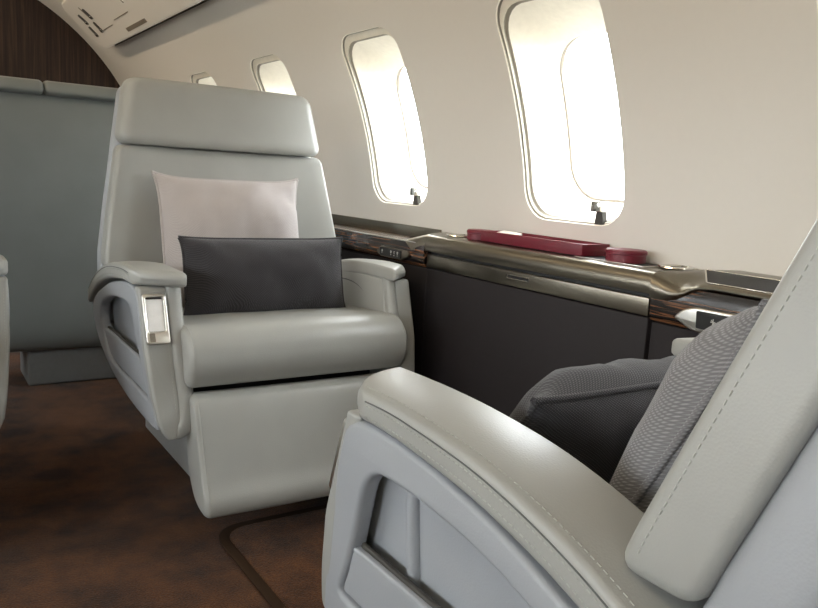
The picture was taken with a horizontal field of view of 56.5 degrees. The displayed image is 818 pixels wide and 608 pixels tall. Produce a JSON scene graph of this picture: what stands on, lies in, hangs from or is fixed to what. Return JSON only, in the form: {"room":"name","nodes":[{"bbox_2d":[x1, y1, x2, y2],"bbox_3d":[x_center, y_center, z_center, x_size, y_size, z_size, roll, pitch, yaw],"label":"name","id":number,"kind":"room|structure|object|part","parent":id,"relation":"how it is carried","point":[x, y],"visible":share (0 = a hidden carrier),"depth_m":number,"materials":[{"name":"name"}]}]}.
{"room":"aircraft cabin","nodes":[
{"label":"aircraft cabin","id":0,"kind":"room"},
{"bbox_2d":[0,0,119,87],"bbox_3d":[-2.742,-0.978,4.196,2.680,1.960,0.050,-3,11,-33],"label":"wall","id":1,"kind":"structure","parent":0,"point":[36,42],"depth_m":4.46,"materials":[{"name":"brown wood"}]},
{"bbox_2d":[0,351,328,607],"bbox_3d":[-0.597,0.681,1.053,2.600,0.050,8.005,-3,11,-33],"label":"floor","id":2,"kind":"structure","parent":0,"point":[95,512],"depth_m":1.86,"materials":[{"name":"brown carpet"}]},
{"bbox_2d":[0,255,9,427],"bbox_3d":[-1.360,-0.055,1.749,0.745,1.088,0.923,-3,11,-33],"label":"armchair","id":3,"kind":"object","parent":2,"relation":"on","point":[4,290],"visible":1,"depth_m":1.72,"materials":[{"name":"grey leather"}]},
{"bbox_2d":[0,76,117,385],"bbox_3d":[-1.246,-0.274,2.991,1.180,1.132,0.278,-3,11,-33],"label":"seat","id":4,"kind":"object","parent":2,"relation":"on","point":[55,136],"visible":0.44,"depth_m":2.81,"materials":[{"name":"grey leather"}]},
{"bbox_2d":[88,77,414,517],"bbox_3d":[-0.442,-0.062,2.116,0.745,1.088,0.923,-3,11,-33],"label":"armchair","id":5,"kind":"object","parent":2,"relation":"on","point":[253,407],"visible":0.83,"depth_m":1.91,"materials":[{"name":"leather"}]},
{"bbox_3d":[-0.714,0.095,1.921,0.008,0.008,0.382,-3,11,-33],"label":"flap trim","id":6,"kind":"part","parent":5,"relation":"part of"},
{"bbox_3d":[-0.721,0.083,1.928,0.049,0.316,0.591,-3,11,-33],"label":"panel","id":7,"kind":"part","parent":5,"relation":"part of","materials":[{"name":"grey plastic"}]},
{"bbox_3d":[-0.672,0.076,1.957,0.082,0.318,0.570,-3,11,-33],"label":"arm","id":8,"kind":"part","parent":5,"relation":"part of","materials":[{"name":"grey leather"}]},
{"bbox_3d":[-0.570,0.033,1.713,0.055,0.108,0.047,-3,11,-33],"label":"holder frame","id":9,"kind":"part","parent":5,"relation":"part of","materials":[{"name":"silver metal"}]},
{"bbox_3d":[-0.542,0.314,2.319,0.360,0.270,0.605,-3,11,-33],"label":"seat","id":10,"kind":"part","parent":5,"relation":"part of","materials":[{"name":"leather"}]},
{"bbox_3d":[-0.547,-0.284,2.280,0.717,0.340,0.130,-3,11,-33],"label":"backrest","id":11,"kind":"part","parent":5,"relation":"part of","materials":[{"name":"grey leather"}]},
{"bbox_2d":[151,171,298,307],"bbox_3d":[-0.503,-0.178,2.191,0.445,0.382,0.201,-3,11,-35],"label":"cushion","id":12,"kind":"object","parent":5,"relation":"on","point":[194,207],"visible":0.44,"depth_m":2.11,"materials":[{"name":"fabric"}]},
{"bbox_2d":[178,235,345,314],"bbox_3d":[-0.380,-0.073,2.043,0.474,0.214,0.144,-3,11,-35],"label":"cushion","id":13,"kind":"object","parent":5,"relation":"on","point":[224,275],"visible":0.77,"depth_m":1.97,"materials":[{"name":"grey fabric"}]},
{"bbox_2d":[181,305,406,387],"bbox_3d":[-0.411,0.065,2.100,0.584,0.145,0.620,-3,11,-33],"label":"seat cushion","id":14,"kind":"object","parent":5,"relation":"on","point":[235,347],"depth_m":1.85,"materials":[{"name":"grey leather"}]},
{"bbox_3d":[-0.183,0.051,2.278,0.069,0.318,0.570,-3,11,-33],"label":"arm","id":15,"kind":"part","parent":5,"relation":"part of","materials":[{"name":"grey leather"}]},
{"bbox_2d":[219,504,326,607],"bbox_3d":[0.048,0.601,1.589,0.628,0.006,0.955,-3,11,-33],"label":"mat","id":16,"kind":"object","parent":2,"relation":"on","point":[280,554],"visible":0.38,"depth_m":1.71,"materials":[{"name":"brown carpet"}]},
{"bbox_2d":[332,214,441,374],"bbox_3d":[-0.723,-0.110,3.429,0.160,0.686,2.945,-3,11,-33],"label":"ledge","id":17,"kind":"object","parent":2,"relation":"on","point":[363,238],"visible":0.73,"depth_m":2.31,"materials":[{"name":"brown wood"}]},
{"bbox_3d":[-0.740,-0.059,3.428,0.074,0.585,2.945,-3,11,-33],"label":"panel","id":18,"kind":"part","parent":17,"relation":"part of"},
{"bbox_3d":[-0.047,-0.151,2.266,0.010,0.031,0.174,-3,11,-33],"label":"switch panel","id":19,"kind":"part","parent":17,"relation":"part of","materials":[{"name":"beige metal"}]},
{"bbox_2d":[421,232,673,416],"bbox_3d":[0.272,0.193,1.935,0.132,0.685,0.871,-3,11,-33],"label":"base cabinet","id":20,"kind":"object","parent":2,"relation":"on","point":[499,319],"visible":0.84,"depth_m":1.83,"materials":[{"name":"black metal"}]},
{"bbox_2d":[467,229,486,240],"bbox_3d":[0.194,-0.186,2.041,0.078,0.027,0.078,-3,11,-33],"label":"round box","id":21,"kind":"object","parent":20,"relation":"on","point":[472,234],"visible":0.55,"depth_m":2.01,"materials":[{"name":"red leather"}]},
{"bbox_3d":[0.194,-0.195,2.039,0.078,0.010,0.078,-3,11,-33],"label":"lid","id":22,"kind":"part","parent":21,"relation":"part of","materials":[{"name":"red leather"}]},
{"bbox_3d":[0.260,-0.062,1.822,0.002,0.011,0.083,-3,11,-33],"label":"finger pull","id":23,"kind":"part","parent":20,"relation":"part of","materials":[{"name":"silver metal"}]},
{"bbox_3d":[0.295,-0.059,1.844,0.081,0.036,0.774,-3,11,-33],"label":"drawer","id":24,"kind":"part","parent":20,"relation":"part of","materials":[{"name":"beige metal"}]},
{"bbox_2d":[481,230,609,255],"bbox_3d":[0.323,-0.150,1.863,0.090,0.029,0.361,-3,11,-33],"label":"tray","id":25,"kind":"object","parent":20,"relation":"on","point":[531,241],"visible":0.98,"depth_m":1.80,"materials":[{"name":"red leather"}]},
{"bbox_2d":[499,230,521,235],"bbox_3d":[0.252,-0.177,1.960,0.060,0.019,0.053,12,13,43],"label":"folded card","id":26,"kind":"object","parent":25,"relation":"on","point":[503,231],"visible":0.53,"depth_m":1.97,"materials":[{"name":"white paper"}]},
{"bbox_2d":[605,247,647,263],"bbox_3d":[0.467,-0.105,1.638,0.088,0.028,0.088,-3,11,-33],"label":"round box","id":27,"kind":"object","parent":20,"relation":"on","point":[615,254],"visible":1,"depth_m":1.60,"materials":[{"name":"red leather"}]},
{"bbox_3d":[0.467,-0.113,1.636,0.088,0.011,0.088,-3,11,-33],"label":"lid","id":28,"kind":"part","parent":27,"relation":"part of","materials":[{"name":"red leather"}]},
{"bbox_2d":[322,218,817,607],"bbox_3d":[0.355,0.180,0.919,0.745,1.088,0.965,-3,11,-33],"label":"armchair","id":29,"kind":"object","parent":2,"relation":"on","point":[438,498],"visible":0.88,"depth_m":0.63,"materials":[{"name":"leather"}]},
{"bbox_3d":[-0.068,0.186,0.959,0.055,0.108,0.047,-3,11,-33],"label":"holder frame","id":30,"kind":"part","parent":29,"relation":"part of","materials":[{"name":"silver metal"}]},
{"bbox_3d":[0.103,0.311,0.794,0.082,0.318,0.570,-3,11,-33],"label":"arm","id":31,"kind":"part","parent":29,"relation":"part of","materials":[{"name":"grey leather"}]},
{"bbox_3d":[0.050,0.327,0.774,0.008,0.008,0.382,-3,11,-33],"label":"flap trim","id":32,"kind":"part","parent":29,"relation":"part of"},
{"bbox_3d":[0.056,0.319,0.763,0.049,0.316,0.591,-3,11,-33],"label":"panel","id":33,"kind":"part","parent":29,"relation":"part of","materials":[{"name":"grey plastic"}]},
{"bbox_2d":[509,355,676,483],"bbox_3d":[0.294,0.159,1.024,0.476,0.178,0.176,-3,11,-33],"label":"cushion","id":34,"kind":"object","parent":29,"relation":"on","point":[592,412],"visible":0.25,"depth_m":0.90,"materials":[{"name":"grey fabric"}]},
{"bbox_2d":[609,299,768,512],"bbox_3d":[0.421,0.133,0.829,0.468,0.326,0.249,-3,11,-33],"label":"cushion","id":35,"kind":"object","parent":29,"relation":"on","point":[693,376],"visible":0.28,"depth_m":0.71,"materials":[{"name":"grey fabric"}]},
{"bbox_3d":[0.517,0.039,0.683,0.717,0.340,0.178,-3,11,-33],"label":"backrest","id":36,"kind":"part","parent":29,"relation":"part of","materials":[{"name":"grey leather"}]},
{"bbox_2d":[648,264,781,359],"bbox_3d":[1.086,0.438,0.703,0.151,0.693,2.221,-3,11,-33],"label":"ledge","id":37,"kind":"object","parent":2,"relation":"on","point":[685,301],"visible":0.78,"depth_m":1.42,"materials":[{"name":"brown wood"}]},
{"bbox_3d":[1.088,0.498,0.685,0.074,0.580,2.169,-3,11,-33],"label":"panel","id":38,"kind":"part","parent":37,"relation":"part of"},
{"bbox_2d":[39,0,817,276],"bbox_3d":[0.192,-0.284,1.393,0.829,1.832,7.989,-3,11,-33],"label":"wall","id":39,"kind":"structure","parent":0,"point":[718,99],"depth_m":1.68,"materials":[{"name":"beige plastic"}]},
{"bbox_2d":[62,0,208,47],"bbox_3d":[-0.827,-1.244,2.755,0.284,0.250,3.440,-3,11,-33],"label":"panel","id":40,"kind":"object","parent":39,"relation":"attached to","point":[109,23],"visible":1,"depth_m":3.61,"materials":[{"name":"white plastic"}]},
{"bbox_2d":[78,15,88,24],"bbox_3d":[-1.705,-1.488,3.985,0.053,0.045,0.034,-3,11,-33],"label":"air vent","id":41,"kind":"object","parent":40,"relation":"attached to","point":[81,17],"depth_m":3.98,"materials":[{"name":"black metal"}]},
{"bbox_2d":[82,9,92,19],"bbox_3d":[-1.629,-1.469,3.857,0.054,0.045,0.034,-3,11,-33],"label":"air vent","id":42,"kind":"object","parent":40,"relation":"attached to","point":[84,11],"depth_m":3.85,"materials":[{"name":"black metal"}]},
{"bbox_2d":[88,27,98,36],"bbox_3d":[-1.677,-1.448,4.049,0.051,0.048,0.034,-3,11,-33],"label":"air vent","id":43,"kind":"object","parent":40,"relation":"attached to","point":[91,29],"depth_m":4.04,"materials":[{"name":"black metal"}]},
{"bbox_2d":[93,22,103,32],"bbox_3d":[-1.605,-1.429,3.930,0.051,0.047,0.034,-3,11,-33],"label":"air vent","id":44,"kind":"object","parent":40,"relation":"attached to","point":[95,24],"depth_m":3.92,"materials":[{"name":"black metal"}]},
{"bbox_3d":[-1.261,-1.289,3.517,0.016,0.016,0.340,-3,11,-33],"label":"name plate","id":45,"kind":"part","parent":40,"relation":"part of","materials":[{"name":"metal"}]},
{"bbox_2d":[190,72,216,85],"bbox_3d":[-0.869,-0.833,3.683,0.318,0.519,0.334,-3,11,-33],"label":"window","id":46,"kind":"structure","parent":39,"relation":"in","point":[203,77],"depth_m":3.63,"materials":[{"name":"plastic"}]},
{"bbox_2d":[250,54,311,157],"bbox_3d":[-0.448,-0.706,3.051,0.318,0.519,0.334,-3,11,-33],"label":"window","id":47,"kind":"structure","parent":39,"relation":"in","point":[269,73],"depth_m":3.08,"materials":[{"name":"plastic"}]},
{"bbox_2d":[341,27,426,205],"bbox_3d":[-0.027,-0.578,2.419,0.318,0.519,0.334,-3,11,-33],"label":"window","id":48,"kind":"structure","parent":39,"relation":"in","point":[372,57],"depth_m":2.54,"materials":[{"name":"plastic"}]},
{"bbox_2d":[496,0,623,225],"bbox_3d":[0.394,-0.450,1.788,0.318,0.519,0.334,-3,11,-33],"label":"window","id":49,"kind":"structure","parent":39,"relation":"in","point":[536,36],"depth_m":1.90,"materials":[{"name":"plastic"}]}
]}

